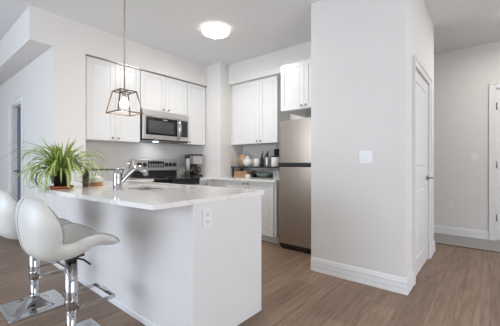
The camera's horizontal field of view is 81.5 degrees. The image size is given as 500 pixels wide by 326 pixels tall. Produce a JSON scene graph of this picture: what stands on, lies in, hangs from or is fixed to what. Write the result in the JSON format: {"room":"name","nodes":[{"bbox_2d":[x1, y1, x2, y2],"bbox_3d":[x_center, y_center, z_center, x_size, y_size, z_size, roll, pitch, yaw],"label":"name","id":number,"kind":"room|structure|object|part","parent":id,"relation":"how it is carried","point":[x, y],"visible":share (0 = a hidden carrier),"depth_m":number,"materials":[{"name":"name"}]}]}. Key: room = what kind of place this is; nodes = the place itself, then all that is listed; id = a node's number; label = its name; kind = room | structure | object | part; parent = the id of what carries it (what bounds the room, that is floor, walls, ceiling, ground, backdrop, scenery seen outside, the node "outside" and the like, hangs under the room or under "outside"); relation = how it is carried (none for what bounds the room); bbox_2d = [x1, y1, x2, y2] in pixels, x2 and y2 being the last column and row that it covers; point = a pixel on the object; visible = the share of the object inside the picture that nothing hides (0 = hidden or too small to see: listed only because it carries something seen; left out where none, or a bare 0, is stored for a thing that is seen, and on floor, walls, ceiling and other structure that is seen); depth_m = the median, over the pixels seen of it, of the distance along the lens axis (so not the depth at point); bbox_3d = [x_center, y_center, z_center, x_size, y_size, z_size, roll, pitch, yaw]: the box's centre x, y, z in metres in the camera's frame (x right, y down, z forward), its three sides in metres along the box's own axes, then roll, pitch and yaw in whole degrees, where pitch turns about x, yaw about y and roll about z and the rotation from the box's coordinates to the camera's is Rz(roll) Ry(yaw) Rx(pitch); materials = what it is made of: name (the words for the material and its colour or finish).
{"room":"kitchen","nodes":[
{"label":"kitchen","id":0,"kind":"room"},
{"bbox_2d":[0,18,42,199],"bbox_3d":[-3.857,-0.274,4.554,3.450,2.796,0.338,0,0,40],"label":"wall","id":1,"kind":"structure","parent":0,"point":[21,70],"depth_m":3.81,"materials":[{"name":"paint"}]},
{"bbox_2d":[8,94,23,197],"bbox_3d":[-3.434,0.089,4.251,0.770,2.070,0.026,0,0,40],"label":"door frame","id":2,"kind":"structure","parent":1,"relation":"in","point":[20,98],"depth_m":4.16,"materials":[{"name":"paint"}]},
{"bbox_2d":[12,102,20,199],"bbox_3d":[-3.382,0.129,4.313,0.610,1.990,0.135,0,0,40],"label":"door frame","id":3,"kind":"structure","parent":1,"relation":"attached to","point":[14,108],"depth_m":4.47,"materials":[{"name":"paint"}]},
{"bbox_2d":[14,107,20,200],"bbox_3d":[-3.393,0.135,4.299,0.568,1.958,0.100,0,0,40],"label":"door","id":4,"kind":"structure","parent":1,"relation":"in","point":[18,109],"depth_m":4.41,"materials":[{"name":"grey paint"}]},
{"bbox_2d":[20,6,206,209],"bbox_3d":[-1.688,-0.274,4.175,0.377,2.796,2.518,0,0,40],"label":"wall","id":5,"kind":"structure","parent":0,"point":[64,44],"depth_m":3.40,"materials":[{"name":"paint"}]},
{"bbox_2d":[86,56,139,142],"bbox_3d":[-1.897,-0.802,3.920,0.377,1.022,0.713,0,0,40],"label":"upper cabinet","id":6,"kind":"object","parent":5,"relation":"attached to","point":[103,77],"visible":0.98,"depth_m":3.78,"materials":[{"name":"paint"}]},
{"bbox_3d":[-1.893,-0.802,3.688,0.019,1.019,0.353,0,0,40],"label":"door","id":7,"kind":"part","parent":6,"relation":"part of","materials":[{"name":"paint"}]},
{"bbox_3d":[-1.667,-0.802,3.961,0.019,1.019,0.350,0,0,40],"label":"door","id":8,"kind":"part","parent":6,"relation":"part of","materials":[{"name":"paint"}]},
{"bbox_2d":[140,70,186,114],"bbox_3d":[-1.407,-1.040,4.513,0.377,0.545,0.818,0,0,40],"label":"upper cabinet","id":9,"kind":"object","parent":5,"relation":"attached to","point":[157,92],"visible":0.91,"depth_m":4.37,"materials":[{"name":"paint"}]},
{"bbox_2d":[86,54,206,86],"bbox_3d":[-1.505,-1.319,4.383,0.354,0.011,1.955,0,0,40],"label":"trim","id":10,"kind":"structure","parent":9,"relation":"on","point":[86,54],"depth_m":4.08,"materials":[{"name":"white wood"}]},
{"bbox_3d":[-1.420,-1.040,4.260,0.019,0.542,0.404,0,0,40],"label":"door","id":11,"kind":"part","parent":9,"relation":"part of","materials":[{"name":"paint"}]},
{"bbox_2d":[140,109,188,143],"bbox_3d":[-1.362,-0.544,4.481,0.448,0.442,0.810,0,0,40],"label":"microwave","id":12,"kind":"object","parent":9,"relation":"attached to","point":[155,126],"visible":0.91,"depth_m":4.34,"materials":[{"name":"silver metal"}]},
{"bbox_3d":[-1.315,-0.510,4.319,0.032,0.334,0.620,0,0,40],"label":"door","id":13,"kind":"part","parent":12,"relation":"part of","materials":[{"name":"metal"}]},
{"bbox_3d":[-1.300,-0.536,4.310,0.004,0.257,0.535,0,0,40],"label":"door glass","id":14,"kind":"part","parent":12,"relation":"part of","materials":[{"name":"black glass"}]},
{"bbox_3d":[-1.255,-0.723,4.393,0.030,0.085,0.810,0,0,40],"label":"vent panel","id":15,"kind":"part","parent":12,"relation":"part of","materials":[{"name":"metal"}]},
{"bbox_3d":[-1.094,-0.521,4.506,0.066,0.321,0.042,0,0,40],"label":"handle","id":16,"kind":"part","parent":12,"relation":"part of","materials":[{"name":"silver metal"}]},
{"bbox_3d":[-1.056,-0.510,4.632,0.032,0.334,0.188,0,0,40],"label":"control panel","id":17,"kind":"part","parent":12,"relation":"part of","materials":[{"name":"metal"}]},
{"bbox_3d":[-1.161,-1.040,4.574,0.019,0.542,0.404,0,0,40],"label":"door","id":18,"kind":"part","parent":9,"relation":"part of","materials":[{"name":"paint"}]},
{"bbox_2d":[175,83,204,145],"bbox_3d":[-1.019,-0.810,4.982,0.377,1.005,0.391,0,0,40],"label":"upper cabinet","id":19,"kind":"object","parent":5,"relation":"attached to","point":[195,93],"visible":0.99,"depth_m":4.88,"materials":[{"name":"paint"}]},
{"bbox_3d":[-0.903,-0.810,4.886,0.019,1.002,0.384,0,0,40],"label":"door","id":20,"kind":"part","parent":19,"relation":"part of","materials":[{"name":"paint"}]},
{"bbox_2d":[193,62,242,176],"bbox_3d":[-0.537,-0.274,5.309,0.705,2.796,0.703,0,0,40],"label":"wall column","id":21,"kind":"structure","parent":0,"point":[218,157],"depth_m":4.94,"materials":[{"name":"paint"}]},
{"bbox_2d":[0,233,499,325],"bbox_3d":[-1.075,1.173,2.388,10.800,0.102,9.010,0,0,40],"label":"floor","id":22,"kind":"structure","parent":0,"point":[458,286],"depth_m":2.48,"materials":[{"name":"wood"}]},
{"bbox_2d":[0,189,71,324],"bbox_3d":[-1.713,0.658,2.275,0.471,0.932,0.500,0,0,40],"label":"bar stool","id":23,"kind":"object","parent":22,"relation":"on","point":[36,303],"visible":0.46,"depth_m":2.21,"materials":[{"name":"silver metal"}]},
{"bbox_3d":[-1.701,1.081,2.289,0.390,0.085,0.390,0,0,40],"label":"plate","id":24,"kind":"part","parent":23,"relation":"part of","materials":[{"name":"silver metal"}]},
{"bbox_3d":[-1.713,0.380,2.275,0.478,0.382,0.495,0,0,40],"label":"seat","id":25,"kind":"part","parent":23,"relation":"part of","materials":[{"name":"white leather"}]},
{"bbox_2d":[15,196,119,325],"bbox_3d":[-1.128,0.658,1.797,0.471,0.932,0.500,0,0,40],"label":"bar stool","id":26,"kind":"object","parent":22,"relation":"on","point":[40,233],"visible":1,"depth_m":1.64,"materials":[{"name":"white leather"}]},
{"bbox_3d":[-1.128,0.380,1.797,0.478,0.382,0.495,0,0,40],"label":"seat","id":27,"kind":"part","parent":26,"relation":"part of","materials":[{"name":"white leather"}]},
{"bbox_3d":[-1.116,0.583,1.812,0.110,0.030,0.120,0,0,40],"label":"swivel plate","id":28,"kind":"part","parent":26,"relation":"part of","materials":[{"name":"black plastic"}]},
{"bbox_3d":[-1.031,0.606,1.791,0.125,0.036,0.016,0,0,20],"label":"height lever","id":29,"kind":"part","parent":26,"relation":"part of","materials":[{"name":"black plastic"}]},
{"bbox_3d":[-1.116,1.081,1.812,0.390,0.085,0.390,0,0,40],"label":"plate","id":30,"kind":"part","parent":26,"relation":"part of","materials":[{"name":"silver metal"}]},
{"bbox_2d":[53,194,260,325],"bbox_3d":[-1.055,0.684,2.738,2.425,0.879,0.701,0,0,40],"label":"base cabinet","id":31,"kind":"object","parent":22,"relation":"on","point":[165,268],"visible":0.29,"depth_m":2.00,"materials":[{"name":"paint"}]},
{"bbox_3d":[-1.268,1.099,2.467,2.407,0.050,0.012,0,0,40],"label":"baseboard","id":32,"kind":"part","parent":31,"relation":"part of","materials":[{"name":"paint"}]},
{"bbox_3d":[-1.265,0.684,2.499,2.405,0.879,0.040,0,0,40],"label":"panel","id":33,"kind":"part","parent":31,"relation":"part of","materials":[{"name":"paint"}]},
{"bbox_2d":[35,177,263,209],"bbox_3d":[-1.179,0.228,2.869,2.802,0.032,1.420,0,0,40],"label":"countertop","id":34,"kind":"structure","parent":31,"relation":"on","point":[172,195],"depth_m":2.04,"materials":[{"name":"white stone"}]},
{"bbox_2d":[48,185,73,188],"bbox_3d":[-1.600,0.203,2.459,0.188,0.021,0.188,0,0,40],"label":"saucer","id":35,"kind":"object","parent":34,"relation":"on","point":[71,186],"visible":0.73,"depth_m":2.39,"materials":[{"name":"ceramic"}]},
{"bbox_2d":[3,135,114,197],"bbox_3d":[-1.599,0.014,2.465,0.761,0.523,0.742,0,0,-2],"label":"spider plant","id":36,"kind":"object","parent":35,"relation":"on","point":[59,167],"visible":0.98,"depth_m":2.37,"materials":[{"name":"green plant"}]},
{"bbox_3d":[-1.600,0.137,2.459,0.148,0.136,0.148,0,0,40],"label":"pot","id":37,"kind":"part","parent":36,"relation":"part of","materials":[{"name":"black plastic"}]},
{"bbox_2d":[82,172,88,186],"bbox_3d":[-1.501,0.148,2.649,0.050,0.132,0.040,0,0,40],"label":"wooden block","id":38,"kind":"object","parent":34,"relation":"on","point":[84,177],"visible":0.69,"depth_m":2.63,"materials":[{"name":"brown wood"}]},
{"bbox_2d":[89,182,102,185],"bbox_3d":[-1.470,0.201,2.773,0.120,0.025,0.120,0,0,40],"label":"wooden coaster","id":39,"kind":"object","parent":34,"relation":"on","point":[101,183],"visible":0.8,"depth_m":2.72,"materials":[{"name":"orange wood"}]},
{"bbox_2d":[89,173,104,182],"bbox_3d":[-1.470,0.143,2.773,0.144,0.090,0.144,0,0,40],"label":"sugar bowl","id":40,"kind":"object","parent":39,"relation":"on","point":[99,179],"visible":0.74,"depth_m":2.73,"materials":[{"name":"white ceramic"}]},
{"bbox_3d":[-1.470,0.136,2.773,0.132,0.035,0.132,0,0,40],"label":"lid","id":41,"kind":"part","parent":40,"relation":"part of","materials":[{"name":"white ceramic"}]},
{"bbox_2d":[86,169,123,180],"bbox_3d":[-1.844,0.143,3.654,0.349,0.140,0.374,0,0,40],"label":"dish rack","id":42,"kind":"object","parent":34,"relation":"on","point":[110,172],"visible":0.49,"depth_m":3.52,"materials":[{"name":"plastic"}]},
{"bbox_2d":[86,170,113,180],"bbox_3d":[-1.883,0.151,3.608,0.340,0.125,0.240,0,0,40],"label":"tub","id":43,"kind":"object","parent":42,"relation":"in","point":[110,172],"depth_m":3.51,"materials":[{"name":"plastic"}]},
{"bbox_2d":[113,163,147,189],"bbox_3d":[-0.997,0.105,2.433,0.074,0.217,0.300,0,0,40],"label":"kitchen faucet","id":44,"kind":"object","parent":34,"relation":"on","point":[118,180],"visible":1,"depth_m":2.35,"materials":[{"name":"silver metal"}]},
{"bbox_3d":[-0.991,0.099,2.431,0.042,0.162,0.220,0,0,42],"label":"spout","id":45,"kind":"part","parent":44,"relation":"part of","materials":[{"name":"silver metal"}]},
{"bbox_2d":[129,187,163,189],"bbox_3d":[-0.941,0.340,2.628,0.624,0.189,0.414,0,0,40],"label":"sink","id":46,"kind":"object","parent":34,"relation":"in","point":[138,188],"visible":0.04,"depth_m":2.92,"materials":[{"name":"metal"}]},
{"bbox_2d":[202,208,211,227],"bbox_3d":[-0.263,0.339,1.785,0.008,0.115,0.072,0,0,40],"label":"electrical outlet","id":47,"kind":"object","parent":31,"relation":"attached to","point":[206,213],"visible":1,"depth_m":1.78,"materials":[{"name":"plastic"}]},
{"bbox_3d":[-0.132,0.684,1.967,0.020,0.879,0.665,0,0,40],"label":"panel","id":48,"kind":"part","parent":31,"relation":"part of","materials":[{"name":"paint"}]},
{"bbox_2d":[129,159,200,185],"bbox_3d":[-1.258,0.520,4.377,0.733,1.148,0.790,0,0,40],"label":"range","id":49,"kind":"object","parent":22,"relation":"on","point":[161,171],"visible":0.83,"depth_m":4.44,"materials":[{"name":"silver metal"}]},
{"bbox_3d":[-1.498,0.035,4.575,0.100,0.178,0.790,0,0,40],"label":"control panel","id":50,"kind":"part","parent":49,"relation":"part of","materials":[{"name":"metal"}]},
{"bbox_2d":[146,176,200,181],"bbox_3d":[-1.240,0.235,4.362,0.590,0.026,0.790,0,0,40],"label":"cooktop","id":51,"kind":"object","parent":49,"relation":"in","point":[156,178],"depth_m":4.28,"materials":[{"name":"black glass"}]},
{"bbox_3d":[-1.042,0.287,4.199,0.038,0.074,0.780,0,0,40],"label":"trim","id":52,"kind":"part","parent":49,"relation":"part of","materials":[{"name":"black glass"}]},
{"bbox_2d":[200,179,212,186],"bbox_3d":[-0.899,0.695,4.877,0.657,0.858,0.400,0,0,40],"label":"base cabinet","id":53,"kind":"object","parent":22,"relation":"on","point":[202,182],"visible":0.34,"depth_m":4.66,"materials":[{"name":"paint"}]},
{"bbox_2d":[213,179,279,243],"bbox_3d":[0.072,0.695,4.621,1.256,0.858,0.702,0,0,40],"label":"base cabinet","id":54,"kind":"object","parent":22,"relation":"on","point":[270,199],"visible":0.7,"depth_m":4.08,"materials":[{"name":"paint"}]},
{"bbox_3d":[-0.222,0.645,4.458,0.453,0.755,0.019,0,0,40],"label":"door","id":55,"kind":"part","parent":54,"relation":"part of","materials":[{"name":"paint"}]},
{"bbox_2d":[200,176,278,181],"bbox_3d":[-0.251,0.250,4.710,1.885,0.030,0.998,0,0,40],"label":"countertop","id":56,"kind":"structure","parent":54,"relation":"on","point":[257,179],"depth_m":4.40,"materials":[{"name":"white stone"}]},
{"bbox_2d":[185,155,190,176],"bbox_3d":[-1.028,0.049,4.782,0.096,0.371,0.096,0,0,40],"label":"coffee grinder","id":57,"kind":"object","parent":56,"relation":"on","point":[187,157],"visible":0.95,"depth_m":4.75,"materials":[{"name":"silver plastic"}]},
{"bbox_2d":[186,154,202,176],"bbox_3d":[-0.952,0.044,4.953,0.220,0.380,0.200,0,0,40],"label":"coffee maker","id":58,"kind":"object","parent":56,"relation":"on","point":[195,159],"visible":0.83,"depth_m":4.88,"materials":[{"name":"black plastic"}]},
{"bbox_2d":[234,171,251,176],"bbox_3d":[-0.109,0.186,4.956,0.295,0.096,0.190,0,0,40],"label":"storage basket","id":59,"kind":"object","parent":56,"relation":"on","point":[236,173],"visible":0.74,"depth_m":4.88,"materials":[{"name":"brown wicker"}]},
{"bbox_2d":[231,166,278,176],"bbox_3d":[0.174,0.146,4.749,1.065,0.176,0.300,0,0,40],"label":"shelf","id":60,"kind":"object","parent":56,"relation":"on","point":[232,167],"visible":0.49,"depth_m":4.81,"materials":[{"name":"black metal"}]},
{"bbox_2d":[237,154,245,165],"bbox_3d":[-0.135,-0.051,5.054,0.216,0.216,0.018,0,0,40],"label":"cutting board","id":61,"kind":"object","parent":60,"relation":"on","point":[241,156],"visible":0.66,"depth_m":5.05,"materials":[{"name":"brown wood"}]},
{"bbox_2d":[242,155,252,165],"bbox_3d":[-0.043,-0.040,4.863,0.178,0.195,0.162,0,0,-2],"label":"teapot","id":62,"kind":"object","parent":60,"relation":"on","point":[247,162],"visible":0.93,"depth_m":4.80,"materials":[{"name":"white ceramic"}]},
{"bbox_2d":[253,157,259,166],"bbox_3d":[0.119,-0.024,4.781,0.124,0.162,0.124,0,0,40],"label":"canister","id":63,"kind":"object","parent":60,"relation":"on","point":[256,161],"visible":0.9,"depth_m":4.73,"materials":[{"name":"white ceramic"}]},
{"bbox_2d":[260,151,263,166],"bbox_3d":[0.191,-0.068,4.695,0.066,0.250,0.066,0,0,40],"label":"oil bottle","id":64,"kind":"object","parent":60,"relation":"on","point":[261,158],"visible":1,"depth_m":4.67,"materials":[{"name":"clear glass"}]},
{"bbox_2d":[265,151,269,166],"bbox_3d":[0.276,-0.068,4.625,0.072,0.251,0.072,0,0,40],"label":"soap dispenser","id":65,"kind":"object","parent":60,"relation":"on","point":[267,159],"visible":1,"depth_m":4.60,"materials":[{"name":"metal"}]},
{"bbox_2d":[271,155,278,166],"bbox_3d":[0.389,-0.034,4.480,0.124,0.182,0.124,0,0,40],"label":"canister","id":66,"kind":"object","parent":60,"relation":"on","point":[274,159],"visible":0.98,"depth_m":4.43,"materials":[{"name":"white ceramic"}]},
{"bbox_2d":[274,145,278,155],"bbox_3d":[0.433,-0.114,4.651,0.104,0.342,0.104,0,0,40],"label":"press","id":67,"kind":"object","parent":60,"relation":"on","point":[276,151],"visible":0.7,"depth_m":4.61,"materials":[{"name":"black plastic"}]},
{"bbox_2d":[256,172,272,177],"bbox_3d":[0.239,0.195,4.682,0.316,0.078,0.316,0,0,40],"label":"mixing bowl","id":68,"kind":"object","parent":56,"relation":"on","point":[260,174],"visible":0.93,"depth_m":4.59,"materials":[{"name":"grey ceramic"}]},
{"bbox_2d":[273,170,278,177],"bbox_3d":[0.467,0.174,4.519,0.160,0.120,0.160,0,0,40],"label":"tin","id":69,"kind":"object","parent":56,"relation":"on","point":[275,172],"visible":0.46,"depth_m":4.47,"materials":[{"name":"grey plastic"}]},
{"bbox_3d":[0.140,0.645,4.158,0.481,0.755,0.019,0,0,40],"label":"door","id":70,"kind":"part","parent":54,"relation":"part of","materials":[{"name":"paint"}]},
{"bbox_2d":[279,118,310,252],"bbox_3d":[0.867,0.279,3.909,0.697,1.690,0.730,0,0,40],"label":"refrigerator","id":71,"kind":"object","parent":22,"relation":"on","point":[294,135],"visible":0.46,"depth_m":3.68,"materials":[{"name":"grey metal"}]},
{"bbox_3d":[0.653,0.550,3.651,0.697,0.997,0.060,0,0,40],"label":"fridge door","id":72,"kind":"part","parent":71,"relation":"part of","materials":[{"name":"metal"}]},
{"bbox_3d":[0.653,-0.279,3.651,0.697,0.550,0.060,0,0,40],"label":"freezer door","id":73,"kind":"part","parent":71,"relation":"part of","materials":[{"name":"metal"}]},
{"bbox_3d":[0.653,0.041,3.635,0.617,0.018,0.026,0,0,40],"label":"handle","id":74,"kind":"part","parent":71,"relation":"part of","materials":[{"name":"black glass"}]},
{"bbox_2d":[435,242,499,252],"bbox_3d":[3.290,1.131,3.508,5.200,0.026,0.030,0,0,40],"label":"trim","id":75,"kind":"structure","parent":22,"relation":"on","point":[435,242],"depth_m":3.84,"materials":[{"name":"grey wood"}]},
{"bbox_2d":[0,0,499,65],"bbox_3d":[-1.062,-1.773,2.403,10.800,0.202,9.050,0,0,40],"label":"ceiling","id":76,"kind":"structure","parent":0,"point":[256,28],"depth_m":3.48,"materials":[{"name":"paint"}]},
{"bbox_2d":[106,0,142,115],"bbox_3d":[-1.136,-1.059,2.627,0.234,1.225,0.234,0,0,40],"label":"pendant lamp","id":77,"kind":"object","parent":76,"relation":"hanging from","point":[124,103],"visible":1,"depth_m":2.62,"materials":[{"name":"brown metal"}]},
{"bbox_3d":[-1.136,-1.149,2.627,0.015,1.006,0.015,0,0,40],"label":"rod","id":78,"kind":"part","parent":77,"relation":"part of","materials":[{"name":"metal"}]},
{"bbox_3d":[-1.136,-0.547,2.627,0.078,0.092,0.078,0,0,40],"label":"bulb","id":79,"kind":"part","parent":77,"relation":"part of","materials":[{"name":"white glass"}]},
{"bbox_2d":[202,23,228,38],"bbox_3d":[-0.428,-1.627,3.624,0.340,0.088,0.340,0,0,40],"label":"ceiling light","id":80,"kind":"object","parent":76,"relation":"attached to","point":[214,31],"visible":1,"depth_m":3.54,"materials":[{"name":"glass"}]},
{"bbox_2d":[229,41,310,85],"bbox_3d":[0.526,-1.505,4.478,1.993,0.334,0.387,0,0,40],"label":"wall","id":81,"kind":"structure","parent":0,"point":[267,65],"depth_m":4.44,"materials":[{"name":"paint"}]},
{"bbox_2d":[281,59,310,116],"bbox_3d":[0.890,-1.010,3.982,0.705,0.613,0.687,0,0,40],"label":"upper cabinet","id":82,"kind":"object","parent":81,"relation":"attached to","point":[295,77],"visible":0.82,"depth_m":3.82,"materials":[{"name":"paint"}]},
{"bbox_3d":[0.562,-1.010,3.856,0.355,0.610,0.019,0,0,40],"label":"door","id":83,"kind":"part","parent":82,"relation":"part of","materials":[{"name":"paint"}]},
{"bbox_3d":[0.833,-1.010,3.632,0.340,0.610,0.019,0,0,40],"label":"door","id":84,"kind":"part","parent":82,"relation":"part of","materials":[{"name":"paint"}]},
{"bbox_2d":[257,114,310,176],"bbox_3d":[0.688,-0.274,4.674,1.993,2.796,0.120,0,0,40],"label":"wall","id":85,"kind":"structure","parent":0,"point":[291,116],"depth_m":4.59,"materials":[{"name":"paint"}]},
{"bbox_2d":[231,75,288,145],"bbox_3d":[0.136,-0.825,4.810,0.966,1.024,0.353,0,0,40],"label":"upper cabinet","id":86,"kind":"object","parent":85,"relation":"attached to","point":[258,114],"depth_m":4.64,"materials":[{"name":"paint"}]},
{"bbox_3d":[-0.058,-0.815,4.790,0.542,1.000,0.019,0,0,40],"label":"door","id":87,"kind":"part","parent":86,"relation":"part of","materials":[{"name":"paint"}]},
{"bbox_3d":[0.285,-0.815,4.507,0.342,1.000,0.019,0,0,40],"label":"door","id":88,"kind":"part","parent":86,"relation":"part of","materials":[{"name":"paint"}]},
{"bbox_2d":[243,144,278,175],"bbox_3d":[0.342,-0.061,4.874,1.205,0.550,0.012,0,0,40],"label":"backsplash","id":89,"kind":"structure","parent":85,"relation":"attached to","point":[253,151],"depth_m":5.01,"materials":[{"name":"white tile"}]},
{"bbox_2d":[432,240,435,255],"bbox_3d":[1.906,1.054,3.866,0.914,0.140,0.387,0,0,40],"label":"baseboard","id":90,"kind":"structure","parent":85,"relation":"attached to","point":[433,242],"depth_m":3.61,"materials":[{"name":"paint"}]},
{"bbox_2d":[311,0,433,277],"bbox_3d":[1.500,-0.315,3.389,0.897,2.877,1.605,0,0,40],"label":"wall","id":91,"kind":"structure","parent":0,"point":[362,51],"depth_m":2.73,"materials":[{"name":"paint"}]},
{"bbox_2d":[311,257,414,295],"bbox_3d":[1.082,1.054,2.867,0.912,0.140,0.302,0,0,40],"label":"baseboard","id":92,"kind":"structure","parent":91,"relation":"attached to","point":[389,282],"depth_m":2.69,"materials":[{"name":"paint"}]},
{"bbox_2d":[360,151,371,162],"bbox_3d":[1.075,-0.056,2.693,0.117,0.115,0.010,0,0,40],"label":"light switch","id":93,"kind":"object","parent":91,"relation":"attached to","point":[365,156],"visible":1,"depth_m":2.69,"materials":[{"name":"plastic"}]},
{"bbox_2d":[412,56,431,284],"bbox_3d":[1.829,0.067,3.062,0.026,2.115,0.990,0,0,40],"label":"door frame","id":94,"kind":"structure","parent":91,"relation":"in","point":[416,64],"depth_m":2.69,"materials":[{"name":"paint"}]},
{"bbox_2d":[416,70,433,275],"bbox_3d":[1.824,0.100,3.059,0.111,2.032,0.850,0,0,40],"label":"door","id":95,"kind":"structure","parent":91,"relation":"in","point":[422,177],"depth_m":3.09,"materials":[{"name":"paint"}]},
{"bbox_2d":[434,41,499,230],"bbox_3d":[3.743,-0.315,4.133,5.300,2.878,0.119,0,0,40],"label":"wall","id":96,"kind":"structure","parent":0,"point":[462,77],"depth_m":4.45,"materials":[{"name":"paint"}]},
{"bbox_2d":[447,201,451,208],"bbox_3d":[3.132,0.659,4.556,0.072,0.115,0.008,0,0,40],"label":"electrical outlet","id":97,"kind":"object","parent":96,"relation":"attached to","point":[449,203],"visible":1,"depth_m":4.55,"materials":[{"name":"plastic"}]},
{"bbox_2d":[434,225,488,239],"bbox_3d":[2.614,1.061,4.977,2.285,0.126,0.018,0,0,40],"label":"baseboard","id":98,"kind":"structure","parent":96,"relation":"attached to","point":[481,234],"depth_m":4.45,"materials":[{"name":"paint"}]},
{"bbox_2d":[471,154,476,160],"bbox_3d":[3.365,-0.083,4.362,0.072,0.115,0.010,0,0,40],"label":"light switch","id":99,"kind":"object","parent":96,"relation":"attached to","point":[473,156],"visible":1,"depth_m":4.36,"materials":[{"name":"plastic"}]},
{"bbox_2d":[489,82,499,240],"bbox_3d":[3.894,-0.016,3.914,1.037,2.280,0.026,0,0,40],"label":"door frame","id":100,"kind":"structure","parent":96,"relation":"in","point":[492,87],"depth_m":4.21,"materials":[{"name":"paint"}]},
{"bbox_2d":[496,88,499,239],"bbox_3d":[3.906,0.019,3.931,0.886,2.198,0.125,0,0,40],"label":"door","id":101,"kind":"structure","parent":100,"relation":"attached to","point":[497,89],"depth_m":4.20,"materials":[{"name":"paint"}]},
{"bbox_3d":[-1.549,-0.274,4.733,0.120,2.796,2.880,0,0,40],"label":"wall","id":102,"kind":"structure","parent":0,"visible":0},
{"bbox_2d":[86,141,192,176],"bbox_3d":[-1.652,-0.056,4.505,0.012,0.540,1.957,0,0,40],"label":"backsplash","id":103,"kind":"structure","parent":102,"relation":"attached to","point":[121,153],"depth_m":4.35,"materials":[{"name":"white tile"}]}
]}

